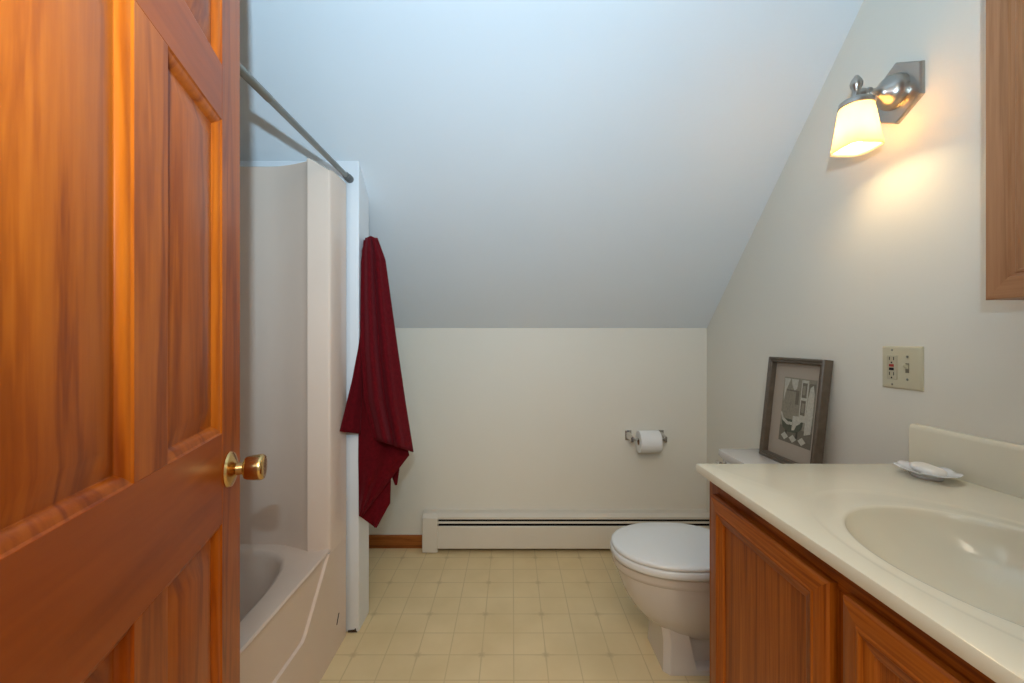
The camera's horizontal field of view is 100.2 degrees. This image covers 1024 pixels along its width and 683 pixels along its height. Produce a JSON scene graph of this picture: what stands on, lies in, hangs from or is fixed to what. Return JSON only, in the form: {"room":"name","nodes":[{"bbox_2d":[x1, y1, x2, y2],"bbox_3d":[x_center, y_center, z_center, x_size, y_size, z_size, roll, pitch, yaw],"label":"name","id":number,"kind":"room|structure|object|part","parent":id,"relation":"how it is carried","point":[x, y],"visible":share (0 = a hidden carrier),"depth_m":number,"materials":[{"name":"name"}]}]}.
{"room":"bathroom","nodes":[
{"label":"bathroom","id":0,"kind":"room"},
{"bbox_2d":[240,161,368,631],"bbox_3d":[-1.005,0.212,1.709,0.830,1.816,0.118,0,0,0],"label":"wall","id":1,"kind":"structure","parent":0,"point":[357,200],"depth_m":1.65,"materials":[{"name":"white paint"}]},
{"bbox_2d":[240,63,353,182],"bbox_3d":[-0.625,-0.625,0.920,0.029,0.029,1.460,0,0,0],"label":"shower rod","id":2,"kind":"object","parent":1,"relation":"attached to","point":[245,74],"visible":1,"depth_m":1.19,"materials":[{"name":"metal"}]},
{"bbox_2d":[340,236,413,527],"bbox_3d":[-0.507,0.152,1.647,0.204,1.144,0.226,0,0,17],"label":"bath towel","id":3,"kind":"object","parent":1,"relation":"hanging from","point":[375,409],"visible":1,"depth_m":1.63,"materials":[{"name":"red fabric"}]},
{"bbox_2d":[319,548,709,682],"bbox_3d":[-0.179,1.160,-0.275,2.721,0.080,5.450,0,0,0],"label":"floor","id":4,"kind":"structure","parent":0,"point":[446,615],"depth_m":1.69,"materials":[{"name":"tile"}]},
{"bbox_2d":[240,158,356,682],"bbox_3d":[-1.006,0.241,0.922,0.819,1.757,1.454,0,0,0],"label":"bathtub","id":5,"kind":"object","parent":4,"relation":"on","point":[293,217],"visible":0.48,"depth_m":1.51,"materials":[{"name":"white plastic"}]},
{"bbox_2d":[240,544,329,653],"bbox_3d":[-1.024,0.886,0.877,0.781,0.325,1.365,0,0,0],"label":"basin","id":6,"kind":"object","parent":5,"relation":"in","point":[285,588],"depth_m":1.36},
{"bbox_2d":[610,449,780,675],"bbox_3d":[0.706,0.784,1.535,0.700,0.672,0.528,0,0,0],"label":"toilet","id":7,"kind":"object","parent":4,"relation":"on","point":[663,568],"visible":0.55,"depth_m":1.44,"materials":[{"name":"white ceramic"}]},
{"bbox_3d":[0.578,0.746,1.529,0.444,0.027,0.360,0,0,0],"label":"seat","id":8,"kind":"part","parent":7,"relation":"part of","materials":[{"name":"white plastic"}]},
{"bbox_3d":[0.578,0.723,1.529,0.438,0.019,0.354,0,0,0],"label":"lid","id":9,"kind":"part","parent":7,"relation":"part of","materials":[{"name":"white plastic"}]},
{"bbox_3d":[0.956,0.464,1.535,0.201,0.032,0.528,0,0,0],"label":"tank lid","id":10,"kind":"part","parent":7,"relation":"part of","materials":[{"name":"white ceramic"}]},
{"bbox_2d":[759,357,832,463],"bbox_3d":[1.022,0.256,1.560,0.072,0.391,0.304,0,0,0],"label":"framed picture","id":11,"kind":"object","parent":7,"relation":"on","point":[797,391],"visible":0.98,"depth_m":1.55,"materials":[{"name":"paper"}]},
{"bbox_2d":[778,377,817,449],"bbox_3d":[1.028,0.253,1.546,0.004,0.240,0.175,6,0,0],"label":"print","id":12,"kind":"object","parent":11,"relation":"attached to","point":[799,395],"depth_m":1.54},
{"bbox_2d":[710,481,995,682],"bbox_3d":[0.775,0.732,0.655,0.568,0.777,0.910,0,0,0],"label":"vanity cabinet","id":13,"kind":"object","parent":4,"relation":"on","point":[780,613],"visible":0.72,"depth_m":0.76,"materials":[{"name":"brown wood"}]},
{"bbox_3d":[0.507,0.697,0.869,0.008,0.528,0.286,0,0,0],"label":"door","id":14,"kind":"part","parent":13,"relation":"part of","materials":[{"name":"brown wood"}]},
{"bbox_3d":[0.501,0.408,0.869,0.020,0.058,0.394,0,0,0],"label":"rail","id":15,"kind":"part","parent":13,"relation":"part of","materials":[{"name":"brown wood"}]},
{"bbox_2d":[696,424,1023,682],"bbox_3d":[0.771,0.330,0.660,0.577,0.229,0.932,0,0,0],"label":"countertop","id":16,"kind":"structure","parent":13,"relation":"on","point":[947,556],"depth_m":0.79,"materials":[{"name":"stone"}]},
{"bbox_2d":[893,460,962,481],"bbox_3d":[0.976,0.309,1.008,0.103,0.022,0.136,0,0,0],"label":"soap dish","id":17,"kind":"object","parent":16,"relation":"on","point":[904,465],"visible":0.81,"depth_m":0.99,"materials":[{"name":"white ceramic"}]},
{"bbox_2d":[909,462,947,476],"bbox_3d":[0.976,0.300,1.004,0.044,0.021,0.070,0,0,0],"label":"soap bar","id":18,"kind":"object","parent":17,"relation":"in","point":[922,467],"visible":0.97,"depth_m":0.99,"materials":[{"name":"white wax"}]},
{"bbox_3d":[0.507,0.697,0.445,0.008,0.528,0.289,0,0,0],"label":"door","id":19,"kind":"part","parent":13,"relation":"part of","materials":[{"name":"brown wood"}]},
{"bbox_3d":[0.501,0.408,0.445,0.020,0.058,0.397,0,0,0],"label":"rail","id":20,"kind":"part","parent":13,"relation":"part of","materials":[{"name":"brown wood"}]},
{"bbox_2d":[369,328,706,534],"bbox_3d":[-0.179,0.498,2.380,2.681,1.243,0.100,0,0,0],"label":"wall","id":21,"kind":"structure","parent":0,"point":[499,418],"depth_m":2.33,"materials":[{"name":"beige paint"}]},
{"bbox_2d":[369,535,421,547],"bbox_3d":[-0.949,1.086,2.324,0.943,0.068,0.013,0,0,0],"label":"baseboard","id":22,"kind":"structure","parent":21,"relation":"attached to","point":[375,541],"depth_m":2.32,"materials":[{"name":"brown wood"}]},
{"bbox_2d":[422,509,709,552],"bbox_3d":[0.292,1.014,2.295,1.534,0.204,0.071,0,0,0],"label":"baseboard heater","id":23,"kind":"object","parent":21,"relation":"attached to","point":[441,528],"visible":0.88,"depth_m":2.27,"materials":[{"name":"beige metal"}]},
{"bbox_3d":[0.330,1.038,2.272,1.458,0.120,0.020,0,0,0],"label":"panel","id":24,"kind":"part","parent":23,"relation":"part of","materials":[{"name":"beige metal"}]},
{"bbox_2d":[625,430,666,441],"bbox_3d":[0.720,0.508,2.289,0.210,0.054,0.082,0,0,0],"label":"toilet paper holder","id":25,"kind":"object","parent":21,"relation":"attached to","point":[628,436],"visible":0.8,"depth_m":2.27,"materials":[{"name":"silver metal"}]},
{"bbox_2d":[635,430,662,452],"bbox_3d":[0.721,0.528,2.258,0.110,0.116,0.117,0,0,0],"label":"toilet paper roll","id":26,"kind":"object","parent":25,"relation":"on","point":[650,441],"visible":0.97,"depth_m":2.21,"materials":[{"name":"white paper"}]},
{"bbox_2d":[240,0,863,327],"bbox_3d":[-0.179,-0.651,1.255,2.681,1.337,2.350,0,0,0],"label":"ceiling","id":27,"kind":"structure","parent":0,"point":[523,163],"depth_m":1.56,"materials":[{"name":"white paint"}]},
{"bbox_2d":[707,0,1023,525],"bbox_3d":[1.111,-0.040,1.205,0.100,2.320,2.250,0,0,0],"label":"wall","id":28,"kind":"structure","parent":0,"point":[846,259],"depth_m":1.23,"materials":[{"name":"beige paint"}]},
{"bbox_2d":[830,60,924,156],"bbox_3d":[0.978,-0.644,1.172,0.167,0.239,0.146,0,0,0],"label":"wall sconce","id":29,"kind":"object","parent":28,"relation":"attached to","point":[858,131],"visible":1,"depth_m":1.15,"materials":[{"name":"white glass"}]},
{"bbox_3d":[0.943,-0.586,1.172,0.098,0.121,0.098,0,0,0],"label":"lamp shade","id":30,"kind":"part","parent":29,"relation":"part of","materials":[{"name":"beige glass"}]},
{"bbox_3d":[0.993,-0.683,1.172,0.117,0.092,0.092,0,0,0],"label":"arm","id":31,"kind":"part","parent":29,"relation":"part of","materials":[{"name":"silver metal"}]},
{"bbox_2d":[883,346,923,391],"bbox_3d":[1.052,0.071,1.162,0.018,0.116,0.120,0,0,0],"label":"outlet switch plate","id":32,"kind":"object","parent":28,"relation":"attached to","point":[903,366],"visible":1,"depth_m":1.15,"materials":[{"name":"beige plastic"}]},
{"bbox_2d":[887,355,896,379],"bbox_3d":[1.055,0.071,1.188,0.003,0.067,0.033,0,0,0],"label":"outlet","id":33,"kind":"object","parent":32,"relation":"attached to","point":[891,359],"depth_m":1.19,"materials":[{"name":"beige plastic"}]},
{"bbox_2d":[909,424,1023,498],"bbox_3d":[1.050,0.268,0.658,0.021,0.106,0.928,0,0,0],"label":"backsplash","id":34,"kind":"structure","parent":28,"relation":"attached to","point":[997,465],"depth_m":0.96,"materials":[{"name":"stone"}]},
{"bbox_2d":[986,0,1023,299],"bbox_3d":[1.005,-0.447,0.610,0.110,0.727,0.500,0,0,0],"label":"medicine cabinet","id":35,"kind":"object","parent":28,"relation":"attached to","point":[1004,18],"visible":1,"depth_m":0.83,"materials":[{"name":"brown wood"}]},
{"bbox_3d":[0.959,-0.116,0.610,0.018,0.066,0.500,0,0,0],"label":"rail","id":36,"kind":"part","parent":35,"relation":"part of","materials":[{"name":"brown wood"}]},
{"bbox_3d":[-0.179,-0.040,0.135,2.481,2.320,0.110,0,0,0],"label":"wall","id":37,"kind":"structure","parent":0,"visible":0},
{"bbox_2d":[0,0,267,682],"bbox_3d":[-0.466,0.097,0.529,0.157,2.023,0.684,0,0,-17],"label":"door","id":38,"kind":"structure","parent":37,"relation":"in","point":[121,468],"depth_m":0.48,"materials":[{"name":"brown wood"}]},
{"bbox_3d":[-0.425,-0.116,0.393,0.035,0.560,0.200,0,0,-17],"label":"panel","id":39,"kind":"part","parent":38,"relation":"part of","materials":[{"name":"brown wood"}]},
{"bbox_3d":[-0.425,0.598,0.393,0.035,0.545,0.200,0,0,-17],"label":"panel","id":40,"kind":"part","parent":38,"relation":"part of","materials":[{"name":"brown wood"}]},
{"bbox_3d":[-0.466,0.244,0.528,0.036,0.161,0.482,0,0,-17],"label":"rail","id":41,"kind":"part","parent":38,"relation":"part of","materials":[{"name":"brown wood"}]},
{"bbox_3d":[-0.466,-0.445,0.528,0.036,0.098,0.482,0,0,-17],"label":"rail","id":42,"kind":"part","parent":38,"relation":"part of","materials":[{"name":"brown wood"}]},
{"bbox_3d":[-0.506,-0.116,0.663,0.035,0.560,0.200,0,0,-17],"label":"panel","id":43,"kind":"part","parent":38,"relation":"part of","materials":[{"name":"brown wood"}]},
{"bbox_3d":[-0.506,0.598,0.663,0.035,0.545,0.200,0,0,-17],"label":"panel","id":44,"kind":"part","parent":38,"relation":"part of","materials":[{"name":"brown wood"}]},
{"bbox_3d":[-0.506,-0.649,0.663,0.035,0.311,0.200,0,0,-17],"label":"panel","id":45,"kind":"part","parent":38,"relation":"part of","materials":[{"name":"brown wood"}]},
{"bbox_3d":[-0.515,0.238,0.800,0.028,0.066,0.066,0,0,-17],"label":"knob","id":46,"kind":"part","parent":38,"relation":"part of","materials":[{"name":"gold metal"}]}
]}

